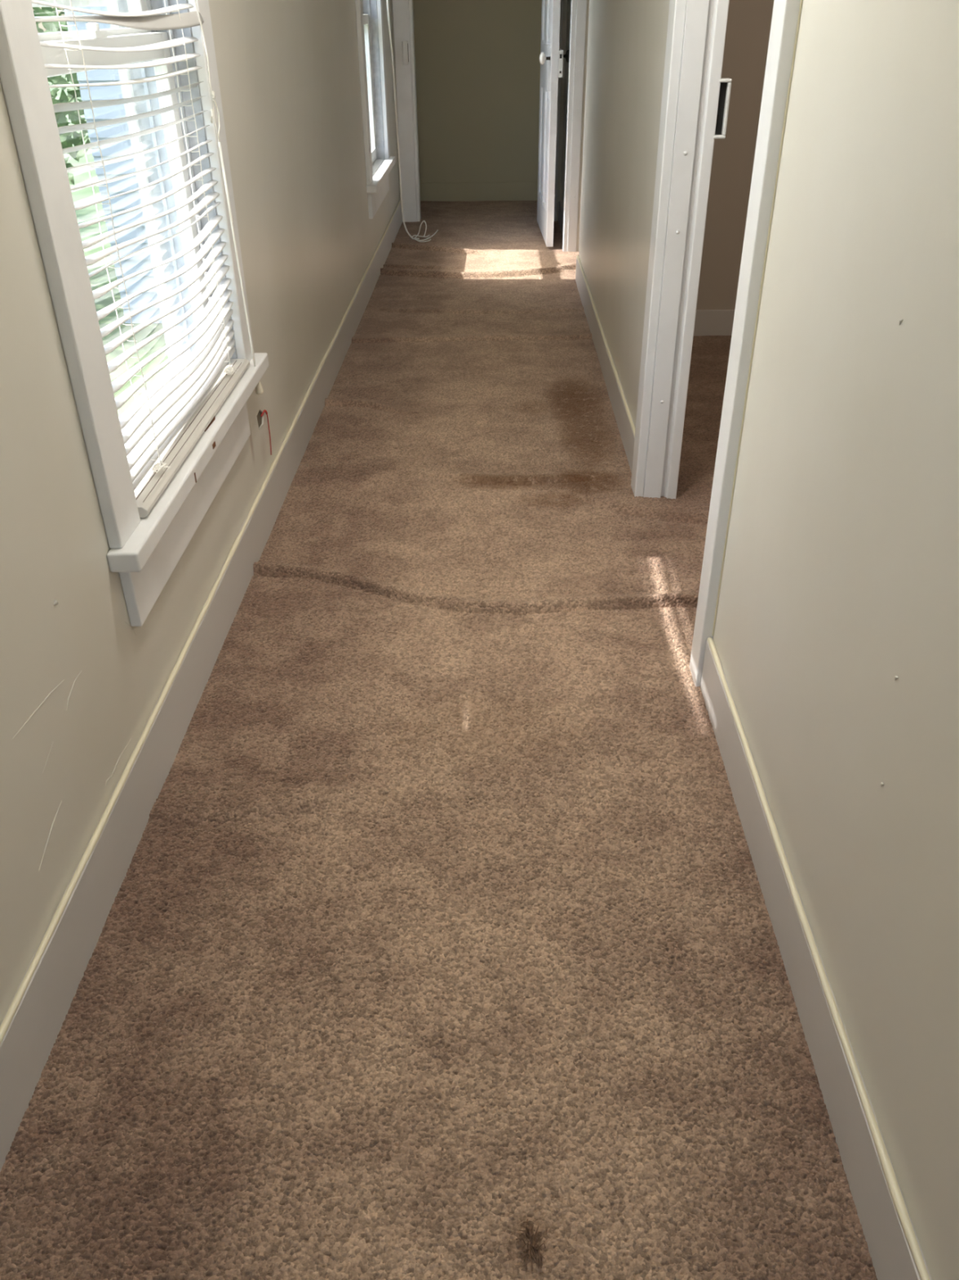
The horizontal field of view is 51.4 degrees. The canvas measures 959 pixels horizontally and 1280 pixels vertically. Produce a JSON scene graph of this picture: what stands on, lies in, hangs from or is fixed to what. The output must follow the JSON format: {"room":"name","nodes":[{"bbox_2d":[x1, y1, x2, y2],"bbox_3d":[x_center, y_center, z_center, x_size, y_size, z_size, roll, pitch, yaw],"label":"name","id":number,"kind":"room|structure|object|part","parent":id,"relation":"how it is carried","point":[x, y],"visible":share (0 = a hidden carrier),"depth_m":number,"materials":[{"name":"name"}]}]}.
{"room":"home hallway","nodes":[
{"label":"home hallway","id":0,"kind":"room"},
{"bbox_2d":[0,0,399,1025],"bbox_3d":[-0.663,-1.376,2.179,0.174,2.416,8.976,0,33,1],"label":"wall","id":1,"kind":"structure","parent":0,"point":[81,685],"depth_m":1.62,"materials":[{"name":"beige paint"}]},
{"bbox_2d":[0,0,269,626],"bbox_3d":[-0.660,-0.980,1.682,0.243,1.622,1.080,0,33,1],"label":"window","id":2,"kind":"structure","parent":1,"relation":"in","point":[145,552],"depth_m":1.75,"materials":[{"name":"white paint"}]},
{"bbox_3d":[-0.586,-0.750,1.266,0.022,1.370,0.101,0,33,1],"label":"casing","id":3,"kind":"part","parent":2,"relation":"part of","materials":[{"name":"white paint"}]},
{"bbox_3d":[-0.683,-1.274,1.494,0.027,0.732,0.821,0,33,1],"label":"sash","id":4,"kind":"part","parent":2,"relation":"part of","materials":[{"name":"white plastic"}]},
{"bbox_3d":[-0.733,-1.001,1.670,0.010,1.380,0.840,0,33,1],"label":"storm frame","id":5,"kind":"part","parent":2,"relation":"part of","materials":[{"name":"white plastic"}]},
{"bbox_3d":[-0.646,-0.717,1.849,0.027,0.685,0.821,0,33,1],"label":"sash","id":6,"kind":"part","parent":2,"relation":"part of","materials":[{"name":"white plastic"}]},
{"bbox_2d":[31,0,263,517],"bbox_3d":[-0.582,-0.982,1.698,0.070,1.436,0.864,1,33,2],"label":"window blind","id":7,"kind":"object","parent":2,"relation":"attached to","point":[169,430],"visible":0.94,"depth_m":1.83,"materials":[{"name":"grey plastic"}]},
{"bbox_3d":[-0.587,-0.850,1.439,0.040,1.292,0.011,17,37,26],"label":"ladder cord","id":8,"kind":"part","parent":7,"relation":"part of","materials":[{"name":"white fabric"}]},
{"bbox_3d":[-0.576,-0.438,2.030,0.045,0.019,0.818,0,33,1],"label":"rail","id":9,"kind":"part","parent":7,"relation":"part of","materials":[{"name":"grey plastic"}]},
{"bbox_3d":[-0.580,-1.150,1.909,0.040,1.292,0.011,17,37,26],"label":"ladder cord","id":10,"kind":"part","parent":7,"relation":"part of","materials":[{"name":"white fabric"}]},
{"bbox_3d":[-0.546,-1.168,1.999,0.023,1.360,0.125,6,33,10],"label":"pull cord","id":11,"kind":"part","parent":7,"relation":"part of","materials":[{"name":"white fabric"}]},
{"bbox_3d":[-0.686,-0.991,1.675,0.192,1.436,0.872,0,33,1],"label":"frame","id":12,"kind":"part","parent":2,"relation":"part of","materials":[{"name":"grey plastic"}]},
{"bbox_3d":[-0.600,-0.411,2.044,0.130,0.038,1.080,0,33,1],"label":"sill","id":13,"kind":"part","parent":2,"relation":"part of","materials":[{"name":"white paint"}]},
{"bbox_3d":[-0.573,-1.258,2.060,0.022,1.370,0.093,0,33,1],"label":"casing","id":14,"kind":"part","parent":2,"relation":"part of","materials":[{"name":"white paint"}]},
{"bbox_2d":[0,200,402,1171],"bbox_3d":[-0.567,-0.419,2.780,0.013,0.154,8.800,0,33,1],"label":"baseboard","id":15,"kind":"structure","parent":1,"relation":"attached to","point":[30,1027],"depth_m":1.69,"materials":[{"name":"grey paint"}]},
{"bbox_2d":[257,410,262,427],"bbox_3d":[-0.582,-0.585,2.626,0.002,0.072,0.112,0,33,1],"label":"cavity","id":16,"kind":"object","parent":1,"relation":"attached to","point":[259,417],"visible":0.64,"depth_m":2.63,"materials":[{"name":"brown"}]},
{"bbox_2d":[260,409,271,455],"bbox_3d":[-0.572,-0.557,2.687,0.008,0.131,0.036,10,34,16],"label":"wire","id":17,"kind":"object","parent":1,"relation":"attached to","point":[264,411],"visible":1,"depth_m":2.69,"materials":[{"name":"red"}]},
{"bbox_2d":[355,0,395,218],"bbox_3d":[-0.611,-3.017,4.870,0.242,1.622,1.080,0,33,1],"label":"window","id":18,"kind":"structure","parent":1,"relation":"in","point":[379,162],"depth_m":5.25,"materials":[{"name":"white paint"}]},
{"bbox_3d":[-0.536,-2.787,4.454,0.022,1.370,0.101,0,33,1],"label":"casing","id":19,"kind":"part","parent":18,"relation":"part of","materials":[{"name":"white paint"}]},
{"bbox_3d":[-0.596,-2.760,5.034,0.005,0.583,0.738,0,33,1],"label":"glass pane","id":20,"kind":"part","parent":18,"relation":"part of","materials":[{"name":"glass"}]},
{"bbox_3d":[-0.596,-2.755,5.038,0.027,0.685,0.821,0,33,1],"label":"sash","id":21,"kind":"part","parent":18,"relation":"part of","materials":[{"name":"white plastic"}]},
{"bbox_3d":[-0.636,-3.028,4.864,0.192,1.436,0.872,0,33,1],"label":"frame","id":22,"kind":"part","parent":18,"relation":"part of","materials":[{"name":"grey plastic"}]},
{"bbox_3d":[-0.550,-2.449,5.232,0.130,0.038,1.080,0,33,1],"label":"sill","id":23,"kind":"part","parent":18,"relation":"part of","materials":[{"name":"white paint"}]},
{"bbox_3d":[-0.523,-3.295,5.249,0.022,1.370,0.093,0,33,1],"label":"casing","id":24,"kind":"part","parent":18,"relation":"part of","materials":[{"name":"white paint"}]},
{"bbox_2d":[392,0,421,222],"bbox_3d":[-0.453,-3.608,5.992,0.114,2.060,0.156,0,33,1],"label":"door frame","id":25,"kind":"structure","parent":1,"relation":"attached to","point":[402,10],"depth_m":6.16,"materials":[{"name":"white paint"}]},
{"bbox_2d":[386,0,438,242],"bbox_3d":[-0.460,-2.959,5.165,0.199,1.830,1.223,5,33,8],"label":"cable","id":26,"kind":"object","parent":1,"relation":"attached to","point":[415,237],"visible":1,"depth_m":5.79,"materials":[{"name":"white plastic"}]},
{"bbox_2d":[0,200,877,1279],"bbox_3d":[0.668,-0.589,3.126,4.040,0.034,9.680,0,33,1],"label":"floor","id":27,"kind":"structure","parent":0,"point":[322,1031],"depth_m":1.56,"materials":[{"name":"beige carpet"}]},
{"bbox_2d":[515,1218,546,1271],"bbox_3d":[0.059,0.688,1.136,0.031,0.011,0.058,-7,33,-10],"label":"snag","id":28,"kind":"object","parent":27,"relation":"on","point":[531,1251],"visible":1,"depth_m":1.13,"materials":[{"name":"brown carpet"}]},
{"bbox_2d":[413,0,542,182],"bbox_3d":[-0.297,-4.193,6.582,2.080,2.416,0.082,0,33,1],"label":"wall","id":29,"kind":"structure","parent":0,"point":[477,64],"depth_m":6.81,"materials":[{"name":"beige paint"}]},
{"bbox_2d":[419,182,537,201],"bbox_3d":[-0.305,-3.210,7.157,1.888,0.140,0.012,0,33,1],"label":"baseboard","id":30,"kind":"structure","parent":29,"relation":"attached to","point":[433,191],"depth_m":7.14,"materials":[{"name":"beige paint"}]},
{"bbox_2d":[391,0,567,220],"bbox_3d":[-0.003,-3.771,5.917,1.040,2.416,0.080,0,33,1],"label":"wall partition","id":31,"kind":"structure","parent":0,"point":[565,2],"depth_m":6.13,"materials":[{"name":"beige paint"}]},
{"bbox_2d":[554,0,563,221],"bbox_3d":[0.443,-3.620,5.997,0.102,2.060,0.112,0,33,1],"label":"door frame","id":32,"kind":"structure","parent":31,"relation":"attached to","point":[562,1],"depth_m":6.19,"materials":[{"name":"white paint"}]},
{"bbox_2d":[696,0,773,310],"bbox_3d":[1.652,-1.364,2.127,2.203,2.416,3.656,0,33,1],"label":"wall","id":33,"kind":"structure","parent":0,"point":[748,24],"depth_m":3.88,"materials":[{"name":"beige paint"}]},
{"bbox_2d":[693,309,734,336],"bbox_3d":[1.644,-1.335,4.213,2.123,0.122,0.012,0,33,1],"label":"baseboard","id":34,"kind":"structure","parent":33,"relation":"attached to","point":[709,322],"depth_m":4.21,"materials":[{"name":"grey paint"}]},
{"bbox_2d":[560,0,958,1279],"bbox_3d":[0.504,-1.376,2.161,0.093,2.416,8.976,0,33,1],"label":"wall","id":35,"kind":"structure","parent":0,"point":[836,637],"depth_m":1.20,"materials":[{"name":"beige paint"}]},
{"bbox_2d":[537,0,568,246],"bbox_3d":[0.395,-3.337,5.546,0.170,2.018,0.842,-1,33,-1],"label":"door","id":36,"kind":"structure","parent":35,"relation":"in","point":[551,58],"depth_m":5.57,"materials":[{"name":"white paint"}]},
{"bbox_3d":[0.390,-2.977,5.977,0.034,0.600,0.271,-1,33,-1],"label":"panel moulding","id":37,"kind":"part","parent":36,"relation":"part of","materials":[{"name":"white paint"}]},
{"bbox_3d":[0.390,-2.977,5.977,0.022,0.600,0.271,-1,33,-1],"label":"panel","id":38,"kind":"part","parent":36,"relation":"part of","materials":[{"name":"white paint"}]},
{"bbox_3d":[0.342,-3.083,5.284,0.050,0.059,0.059,-1,33,-1],"label":"knob","id":39,"kind":"part","parent":36,"relation":"part of","materials":[{"name":"white ceramic"}]},
{"bbox_3d":[0.383,-3.798,5.453,0.034,0.916,0.271,-1,33,-1],"label":"panel moulding","id":40,"kind":"part","parent":36,"relation":"part of","materials":[{"name":"white paint"}]},
{"bbox_3d":[0.383,-3.798,5.453,0.022,0.916,0.271,-1,33,-1],"label":"panel","id":41,"kind":"part","parent":36,"relation":"part of","materials":[{"name":"white paint"}]},
{"bbox_3d":[0.396,-2.788,5.681,0.034,0.600,0.271,-1,33,-1],"label":"panel moulding","id":42,"kind":"part","parent":36,"relation":"part of","materials":[{"name":"white paint"}]},
{"bbox_3d":[0.396,-2.788,5.681,0.022,0.600,0.271,-1,33,-1],"label":"panel","id":43,"kind":"part","parent":36,"relation":"part of","materials":[{"name":"white paint"}]},
{"bbox_3d":[0.389,-3.609,5.157,0.034,0.916,0.271,-1,33,-1],"label":"panel moulding","id":44,"kind":"part","parent":36,"relation":"part of","materials":[{"name":"white paint"}]},
{"bbox_3d":[0.389,-3.609,5.157,0.022,0.916,0.271,-1,33,-1],"label":"panel","id":45,"kind":"part","parent":36,"relation":"part of","materials":[{"name":"white paint"}]},
{"bbox_3d":[0.462,-3.092,5.280,0.050,0.059,0.059,-1,33,-1],"label":"knob","id":46,"kind":"part","parent":36,"relation":"part of","materials":[{"name":"black metal"}]},
{"bbox_2d":[558,200,564,234],"bbox_3d":[0.513,-2.547,6.112,0.012,0.135,0.864,0,33,1],"label":"baseboard","id":47,"kind":"structure","parent":35,"relation":"attached to","point":[561,210],"depth_m":6.26,"materials":[{"name":"grey paint"}]},
{"bbox_2d":[562,0,590,251],"bbox_3d":[0.529,-3.100,5.182,0.118,2.060,0.100,0,33,1],"label":"door frame","id":48,"kind":"structure","parent":35,"relation":"attached to","point":[578,7],"depth_m":5.34,"materials":[{"name":"white paint"}]},
{"bbox_3d":[0.483,-3.102,5.186,0.025,2.060,0.092,0,33,1],"label":"casing","id":49,"kind":"part","parent":48,"relation":"part of","materials":[{"name":"white paint"}]},
{"bbox_2d":[575,255,635,472],"bbox_3d":[0.479,-1.173,3.955,0.013,0.143,2.652,0,33,1],"label":"baseboard","id":50,"kind":"structure","parent":35,"relation":"attached to","point":[623,415],"depth_m":3.61,"materials":[{"name":"grey paint"}]},
{"bbox_2d":[631,0,732,498],"bbox_3d":[0.507,-1.284,2.340,0.142,2.060,0.102,0,33,1],"label":"door frame","id":51,"kind":"structure","parent":35,"relation":"attached to","point":[695,99],"depth_m":2.46,"materials":[{"name":"white paint"}]},
{"bbox_3d":[0.449,-1.286,2.345,0.025,2.060,0.092,0,33,1],"label":"casing","id":52,"kind":"part","parent":51,"relation":"part of","materials":[{"name":"white paint"}]},
{"bbox_2d":[689,0,803,686],"bbox_3d":[0.490,-0.781,1.554,0.102,2.060,0.087,0,33,1],"label":"door frame","id":53,"kind":"structure","parent":35,"relation":"attached to","point":[786,14],"depth_m":1.67,"materials":[{"name":"white paint"}]},
{"bbox_2d":[700,636,932,1279],"bbox_3d":[0.440,1.004,0.548,0.013,0.142,3.534,0,33,1],"label":"baseboard","id":54,"kind":"structure","parent":35,"relation":"attached to","point":[895,1252],"depth_m":1.31,"materials":[{"name":"grey paint"}]},
{"label":"outside","id":55,"kind":"structure","parent":0,"visible":0},
{"bbox_2d":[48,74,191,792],"bbox_3d":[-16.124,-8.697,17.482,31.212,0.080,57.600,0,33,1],"label":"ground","id":56,"kind":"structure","parent":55,"point":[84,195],"depth_m":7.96,"materials":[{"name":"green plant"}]},
{"bbox_2d":[32,7,90,184],"bbox_3d":[-4.056,-3.769,6.949,2.845,2.780,2.743,0,33,1],"label":"bush","id":57,"kind":"object","parent":56,"relation":"on","point":[67,141],"visible":0.19,"depth_m":7.09,"materials":[{"name":"green plant"}]},
{"bbox_2d":[64,6,162,323],"bbox_3d":[-1.611,-4.565,7.094,1.868,3.920,2.372,0,33,1],"label":"wall","id":58,"kind":"structure","parent":56,"relation":"on","point":[141,261],"depth_m":6.67,"materials":[{"name":"grey"}]}
]}

